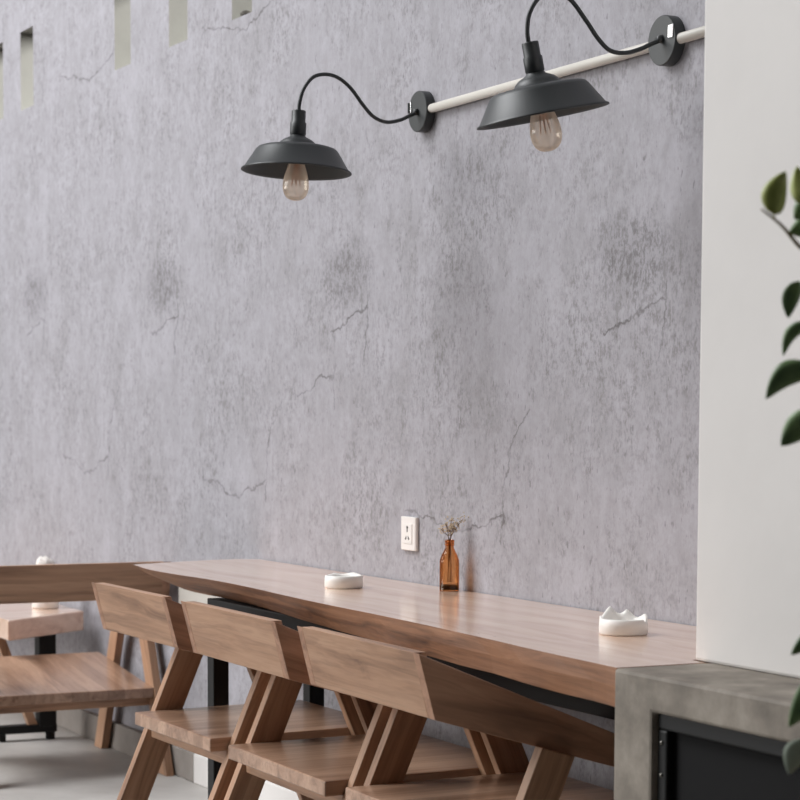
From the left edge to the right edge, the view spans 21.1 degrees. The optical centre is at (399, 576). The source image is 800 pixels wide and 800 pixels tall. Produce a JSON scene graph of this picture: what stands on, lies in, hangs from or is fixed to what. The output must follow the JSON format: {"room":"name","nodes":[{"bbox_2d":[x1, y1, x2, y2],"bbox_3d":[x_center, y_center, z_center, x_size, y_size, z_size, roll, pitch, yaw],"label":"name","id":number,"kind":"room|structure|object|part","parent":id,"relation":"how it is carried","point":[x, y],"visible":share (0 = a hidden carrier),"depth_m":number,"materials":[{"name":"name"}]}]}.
{"room":"cafe","nodes":[
{"label":"cafe","id":0,"kind":"room"},
{"bbox_2d":[0,713,207,799],"bbox_3d":[-2.190,0.650,7.702,2.167,0.050,12.400,-2,5,-27],"label":"floor","id":1,"kind":"structure","parent":0,"point":[68,766],"depth_m":7.28,"materials":[{"name":"grey concrete"}]},
{"bbox_2d":[0,603,83,741],"bbox_3d":[-1.614,0.330,8.430,0.362,0.485,1.775,-2,5,-27],"label":"table","id":2,"kind":"object","parent":1,"relation":"on","point":[21,620],"visible":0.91,"depth_m":7.90,"materials":[{"name":"brown wood"}]},
{"bbox_3d":[-1.389,0.564,7.982,0.228,0.030,0.050,-2,5,-27],"label":"foot rail","id":3,"kind":"part","parent":2,"relation":"part of","materials":[{"name":"black metal"}]},
{"bbox_2d":[32,556,58,608],"bbox_3d":[-1.324,0.019,8.024,0.100,0.196,0.100,-2,5,-27],"label":"holder","id":4,"kind":"object","parent":2,"relation":"on","point":[43,560],"visible":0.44,"depth_m":8.00,"materials":[{"name":"white ceramic"}]},
{"bbox_3d":[-1.319,0.374,7.998,0.065,0.362,0.060,-2,5,-27],"label":"leg","id":5,"kind":"part","parent":2,"relation":"part of","materials":[{"name":"black paint"}]},
{"bbox_2d":[0,561,173,775],"bbox_3d":[-1.202,0.293,7.366,0.638,0.719,0.748,-2,5,-27],"label":"chair","id":6,"kind":"object","parent":1,"relation":"on","point":[87,680],"visible":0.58,"depth_m":7.20,"materials":[{"name":"brown wood"}]},
{"bbox_3d":[-1.114,0.427,7.199,0.566,0.036,0.026,-2,5,-27],"label":"seat rail","id":7,"kind":"part","parent":6,"relation":"part of","materials":[{"name":"brown wood"}]},
{"bbox_3d":[-1.215,0.349,7.394,0.570,0.100,0.565,-2,5,-27],"label":"seat","id":8,"kind":"part","parent":6,"relation":"part of","materials":[{"name":"brown wood"}]},
{"bbox_3d":[-1.053,0.019,7.052,0.574,0.125,0.057,-2,5,-27],"label":"backrest","id":9,"kind":"part","parent":6,"relation":"part of","materials":[{"name":"brown wood"}]},
{"bbox_3d":[-1.042,0.391,7.719,0.028,0.472,0.277,-2,5,-27],"label":"leg","id":10,"kind":"part","parent":6,"relation":"part of","materials":[{"name":"brown wood"}]},
{"bbox_3d":[-0.834,0.387,7.306,0.028,0.543,0.298,-2,5,-27],"label":"leg","id":11,"kind":"part","parent":6,"relation":"part of","materials":[{"name":"brown wood"}]},
{"bbox_3d":[-0.886,0.063,7.397,0.028,0.262,0.517,-2,5,-26],"label":"armrest","id":12,"kind":"part","parent":6,"relation":"part of","materials":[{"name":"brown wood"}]},
{"bbox_2d":[91,582,364,799],"bbox_3d":[-0.358,0.405,5.583,0.748,0.765,0.607,-2,5,-27],"label":"chair","id":13,"kind":"object","parent":1,"relation":"on","point":[208,732],"visible":0.49,"depth_m":5.48,"materials":[{"name":"brown wood"}]},
{"bbox_3d":[-0.574,0.138,5.770,0.517,0.262,0.028,-2,5,-26],"label":"armrest","id":14,"kind":"part","parent":13,"relation":"part of","materials":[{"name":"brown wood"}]},
{"bbox_3d":[-0.663,0.094,5.438,0.057,0.125,0.484,-2,5,-27],"label":"backrest","id":15,"kind":"part","parent":13,"relation":"part of","materials":[{"name":"brown wood"}]},
{"bbox_3d":[-0.675,0.484,5.730,0.315,0.584,0.028,-2,5,-27],"label":"leg","id":16,"kind":"part","parent":13,"relation":"part of","materials":[{"name":"brown wood"}]},
{"bbox_3d":[-0.328,0.174,5.294,0.525,0.262,0.028,-1,4,-20],"label":"armrest","id":17,"kind":"part","parent":13,"relation":"part of","materials":[{"name":"brown wood"}]},
{"bbox_3d":[-0.531,0.425,5.489,0.026,0.036,0.520,-2,5,-27],"label":"seat rail","id":18,"kind":"part","parent":13,"relation":"part of","materials":[{"name":"brown wood"}]},
{"bbox_3d":[-0.422,0.521,5.241,0.315,0.584,0.028,-2,5,-27],"label":"leg","id":19,"kind":"part","parent":13,"relation":"part of","materials":[{"name":"brown wood"}]},
{"bbox_3d":[-0.367,0.383,5.571,0.485,0.039,0.524,-2,5,-27],"label":"seat","id":20,"kind":"part","parent":13,"relation":"part of","materials":[{"name":"brown wood"}]},
{"bbox_3d":[-0.283,0.500,5.935,0.299,0.525,0.028,-2,5,-27],"label":"leg","id":21,"kind":"part","parent":13,"relation":"part of","materials":[{"name":"brown wood"}]},
{"bbox_3d":[-0.030,0.537,5.446,0.299,0.525,0.028,-2,5,-27],"label":"leg","id":22,"kind":"part","parent":13,"relation":"part of","materials":[{"name":"brown wood"}]},
{"bbox_2d":[181,601,495,799],"bbox_3d":[-0.059,0.450,4.991,0.748,0.765,0.652,-2,5,-26],"label":"chair","id":23,"kind":"object","parent":1,"relation":"on","point":[323,768],"visible":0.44,"depth_m":4.89,"materials":[{"name":"brown wood"}]},
{"bbox_3d":[-0.280,0.181,5.204,0.517,0.262,0.028,-2,5,-24],"label":"armrest","id":24,"kind":"part","parent":23,"relation":"part of","materials":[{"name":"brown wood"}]},
{"bbox_3d":[-0.367,0.138,4.854,0.057,0.125,0.530,-2,5,-26],"label":"backrest","id":25,"kind":"part","parent":23,"relation":"part of","materials":[{"name":"brown wood"}]},
{"bbox_3d":[-0.382,0.526,5.167,0.315,0.584,0.028,-2,5,-26],"label":"leg","id":26,"kind":"part","parent":23,"relation":"part of","materials":[{"name":"brown wood"}]},
{"bbox_3d":[-0.234,0.470,4.901,0.026,0.036,0.566,-2,5,-26],"label":"seat rail","id":27,"kind":"part","parent":23,"relation":"part of","materials":[{"name":"brown wood"}]},
{"bbox_3d":[-0.025,0.221,4.681,0.525,0.262,0.028,-1,4,-18],"label":"armrest","id":28,"kind":"part","parent":23,"relation":"part of","materials":[{"name":"brown wood"}]},
{"bbox_3d":[-0.068,0.428,4.979,0.485,0.039,0.570,-2,5,-26],"label":"seat","id":29,"kind":"part","parent":23,"relation":"part of","materials":[{"name":"brown wood"}]},
{"bbox_3d":[0.015,0.543,5.361,0.299,0.525,0.028,-2,5,-26],"label":"leg","id":30,"kind":"part","parent":23,"relation":"part of","materials":[{"name":"brown wood"}]},
{"bbox_3d":[-0.121,0.567,4.630,0.315,0.584,0.028,-2,5,-26],"label":"leg","id":31,"kind":"part","parent":23,"relation":"part of","materials":[{"name":"brown wood"}]},
{"bbox_3d":[0.276,0.584,4.825,0.299,0.525,0.028,-2,5,-26],"label":"leg","id":32,"kind":"part","parent":23,"relation":"part of","materials":[{"name":"brown wood"}]},
{"bbox_2d":[133,559,708,798],"bbox_3d":[-0.036,0.434,5.188,0.557,0.768,2.923,-2,5,-27],"label":"table","id":33,"kind":"object","parent":1,"relation":"on","point":[551,654],"visible":0.63,"depth_m":4.67,"materials":[{"name":"brown wood"}]},
{"bbox_3d":[-0.498,0.439,5.893,0.046,0.650,0.046,-2,5,-27],"label":"leg","id":34,"kind":"part","parent":33,"relation":"part of","materials":[{"name":"black paint"}]},
{"bbox_3d":[-0.242,0.430,6.022,0.046,0.650,0.046,-2,5,-27],"label":"leg","id":35,"kind":"part","parent":33,"relation":"part of","materials":[{"name":"black paint"}]},
{"bbox_2d":[325,572,362,588],"bbox_3d":[-0.143,0.009,5.463,0.098,0.037,0.098,-2,5,-27],"label":"ashtray","id":36,"kind":"object","parent":33,"relation":"on","point":[352,580],"visible":1,"depth_m":5.42,"materials":[{"name":"white ceramic"}]},
{"bbox_3d":[0.119,0.164,4.966,0.333,0.072,2.215,-2,5,-27],"label":"steel frame","id":37,"kind":"part","parent":33,"relation":"part of","materials":[{"name":"black metal"}]},
{"bbox_2d":[439,540,458,591],"bbox_3d":[0.123,-0.027,5.370,0.049,0.131,0.049,-2,5,-27],"label":"glass bottle","id":38,"kind":"object","parent":33,"relation":"on","point":[443,587],"visible":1,"depth_m":5.38,"materials":[{"name":"orange glass"}]},
{"bbox_3d":[0.123,0.025,5.374,0.045,0.012,0.045,-2,5,-27],"label":"glass","id":39,"kind":"part","parent":38,"relation":"part of","materials":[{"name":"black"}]},
{"bbox_2d":[438,512,468,581],"bbox_3d":[0.133,-0.074,5.366,0.077,0.176,0.038,0,4,-4],"label":"bunch","id":40,"kind":"object","parent":38,"relation":"on","point":[453,525],"visible":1,"depth_m":5.37,"materials":[{"name":"brown plant"}]},
{"bbox_2d":[599,606,647,635],"bbox_3d":[0.449,0.089,4.314,0.098,0.053,0.098,-2,5,-27],"label":"ashtray","id":41,"kind":"object","parent":33,"relation":"on","point":[611,623],"visible":1,"depth_m":4.28,"materials":[{"name":"white ceramic"}]},
{"bbox_2d":[297,626,614,799],"bbox_3d":[0.243,0.496,4.387,0.748,0.765,0.670,-2,5,-25],"label":"armchair","id":42,"kind":"object","parent":1,"relation":"on","point":[418,687],"visible":0.88,"depth_m":4.12,"materials":[{"name":"brown wood"}]},
{"bbox_3d":[0.020,0.227,4.610,0.517,0.262,0.028,-2,5,-27],"label":"armrest","id":43,"kind":"part","parent":42,"relation":"part of","materials":[{"name":"brown wood"}]},
{"bbox_3d":[-0.064,0.184,4.248,0.057,0.125,0.536,-2,5,-25],"label":"backrest","id":44,"kind":"part","parent":42,"relation":"part of","materials":[{"name":"brown wood"}]},
{"bbox_3d":[-0.088,0.571,4.586,0.315,0.584,0.028,-2,5,-25],"label":"leg","id":45,"kind":"part","parent":42,"relation":"part of","materials":[{"name":"brown wood"}]},
{"bbox_3d":[0.231,0.473,4.381,0.485,0.039,0.600,-2,5,-25],"label":"seat","id":46,"kind":"part","parent":42,"relation":"part of","materials":[{"name":"brown wood"}]},
{"bbox_3d":[0.311,0.588,4.776,0.299,0.525,0.028,-2,5,-25],"label":"leg","id":47,"kind":"part","parent":42,"relation":"part of","materials":[{"name":"brown wood"}]},
{"bbox_3d":[0.277,0.268,4.069,0.525,0.262,0.028,-1,4,-18],"label":"armrest","id":48,"kind":"part","parent":42,"relation":"part of","materials":[{"name":"brown wood"}]},
{"bbox_3d":[0.180,0.614,4.019,0.315,0.584,0.028,-2,5,-25],"label":"leg","id":49,"kind":"part","parent":42,"relation":"part of","materials":[{"name":"brown wood"}]},
{"bbox_2d":[614,663,799,799],"bbox_3d":[1.045,0.597,3.039,0.560,0.768,1.891,-2,5,-27],"label":"countertop","id":50,"kind":"structure","parent":1,"relation":"on","point":[705,731],"depth_m":3.55,"materials":[{"name":"grey concrete"}]},
{"bbox_3d":[0.551,0.569,3.478,0.050,0.655,0.422,-2,5,-27],"label":"hatch frame","id":51,"kind":"part","parent":50,"relation":"part of","materials":[{"name":"black paint"}]},
{"bbox_3d":[0.554,0.583,3.481,0.024,0.627,0.366,-2,5,-27],"label":"hatch panel","id":52,"kind":"part","parent":50,"relation":"part of","materials":[{"name":"black metal"}]},
{"bbox_2d":[761,166,799,773],"bbox_3d":[0.615,0.253,2.637,0.290,1.510,0.290,-2,5,-27],"label":"plant","id":53,"kind":"object","parent":1,"relation":"on","point":[786,373],"visible":1,"depth_m":2.65,"materials":[{"name":"green plant"}]},
{"bbox_3d":[0.528,0.149,2.641,0.188,1.194,0.039,1,4,16],"label":"stem","id":54,"kind":"part","parent":53,"relation":"part of","materials":[{"name":"brown"}]},
{"bbox_2d":[0,0,704,790],"bbox_3d":[-0.103,-2.496,5.935,0.160,6.500,17.000,-2,5,-27],"label":"wall","id":55,"kind":"structure","parent":0,"point":[199,360],"depth_m":5.95,"materials":[{"name":"grey concrete"}]},
{"bbox_2d":[33,709,194,781],"bbox_3d":[-2.345,0.376,10.383,0.023,0.098,7.450,-2,5,-27],"label":"baseboard","id":56,"kind":"structure","parent":55,"relation":"attached to","point":[125,739],"depth_m":7.71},
{"bbox_2d":[179,587,221,603],"bbox_3d":[0.054,0.173,5.588,0.030,0.080,3.440,-2,5,-27],"label":"panel","id":57,"kind":"object","parent":55,"relation":"attached to","point":[184,595],"visible":0.08,"depth_m":7.00,"materials":[{"name":"grey plastic"}]},
{"bbox_2d":[240,10,249,15],"bbox_3d":[-0.470,-1.730,6.619,0.043,0.028,0.042,-2,5,-27],"label":"clump","id":58,"kind":"object","parent":55,"relation":"on","point":[244,12],"visible":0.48,"depth_m":6.61,"materials":[{"name":"grey"}]},
{"bbox_2d":[194,753,298,799],"bbox_3d":[0.085,0.742,5.574,0.023,0.098,3.350,-2,5,-27],"label":"trim","id":59,"kind":"structure","parent":55,"relation":"attached to","point":[270,791],"depth_m":6.54,"materials":[{"name":"white paint"}]},
{"bbox_2d":[241,72,435,200],"bbox_3d":[-0.153,-1.098,5.384,0.508,0.322,0.276,-2,5,-27],"label":"wall lamp","id":60,"kind":"object","parent":55,"relation":"attached to","point":[295,157],"visible":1,"depth_m":5.35,"materials":[{"name":"black metal"}]},
{"bbox_3d":[-0.259,-0.995,5.338,0.065,0.122,0.065,-2,5,-27],"label":"bulb","id":61,"kind":"part","parent":60,"relation":"part of","materials":[{"name":"clear glass"}]},
{"bbox_3d":[-0.257,-1.047,5.336,0.276,0.101,0.276,-2,5,-27],"label":"lamp shade","id":62,"kind":"part","parent":60,"relation":"part of","materials":[{"name":"grey paint"}]},
{"bbox_2d":[290,109,305,135],"bbox_3d":[-0.253,-1.125,5.334,0.041,0.065,0.040,-2,5,-27],"label":"socket","id":63,"kind":"object","parent":60,"relation":"attached to","point":[298,124],"depth_m":5.32,"materials":[{"name":"grey paint"}]},
{"bbox_3d":[-0.102,-1.204,5.413,0.349,0.116,0.018,-2,5,-28],"label":"gooseneck arm","id":64,"kind":"part","parent":60,"relation":"part of","materials":[{"name":"grey paint"}]},
{"bbox_3d":[0.056,-1.189,5.499,0.026,0.104,0.104,-2,5,-27],"label":"wall plate","id":65,"kind":"part","parent":60,"relation":"part of","materials":[{"name":"grey paint"}]},
{"bbox_2d":[401,516,418,550],"bbox_3d":[0.024,-0.113,5.648,0.013,0.088,0.088,-2,5,-27],"label":"wall socket","id":66,"kind":"object","parent":55,"relation":"attached to","point":[409,525],"visible":1,"depth_m":5.63,"materials":[{"name":"white plastic"}]},
{"bbox_2d":[428,26,704,112],"bbox_3d":[0.465,-1.133,4.691,0.022,0.029,1.721,-2,5,-27],"label":"conduit pipe","id":67,"kind":"object","parent":55,"relation":"attached to","point":[697,33],"visible":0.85,"depth_m":4.84,"materials":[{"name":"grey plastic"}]},
{"bbox_2d":[477,0,684,151],"bbox_3d":[0.368,-1.037,4.430,0.437,0.327,0.276,-2,5,-27],"label":"wall lamp","id":68,"kind":"object","parent":55,"relation":"attached to","point":[541,95],"visible":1,"depth_m":4.37,"materials":[{"name":"black metal"}]},
{"bbox_2d":[522,41,544,73],"bbox_3d":[0.271,-1.058,4.383,0.048,0.068,0.041,-2,5,-27],"label":"socket","id":69,"kind":"object","parent":68,"relation":"attached to","point":[533,59],"depth_m":4.37,"materials":[{"name":"grey paint"}]},
{"bbox_3d":[0.293,-0.974,4.397,0.270,0.122,0.276,-2,5,-27],"label":"lamp shade","id":70,"kind":"part","parent":68,"relation":"part of","materials":[{"name":"grey paint"}]},
{"bbox_3d":[0.299,-0.932,4.403,0.067,0.122,0.065,-2,5,-27],"label":"bulb","id":71,"kind":"part","parent":68,"relation":"part of","materials":[{"name":"clear glass"}]},
{"bbox_3d":[0.404,-1.141,4.435,0.328,0.120,0.018,-2,5,-23],"label":"gooseneck arm","id":72,"kind":"part","parent":68,"relation":"part of","materials":[{"name":"grey paint"}]},
{"bbox_3d":[0.558,-1.123,4.503,0.026,0.104,0.104,-2,5,-27],"label":"wall plate","id":73,"kind":"part","parent":68,"relation":"part of","materials":[{"name":"grey paint"}]},
{"bbox_2d":[696,0,799,678],"bbox_3d":[1.150,-2.647,2.839,0.372,5.732,1.980,-2,5,-27],"label":"wall","id":74,"kind":"structure","parent":0,"point":[748,563],"depth_m":3.68,"materials":[{"name":"white paint"}]}
]}

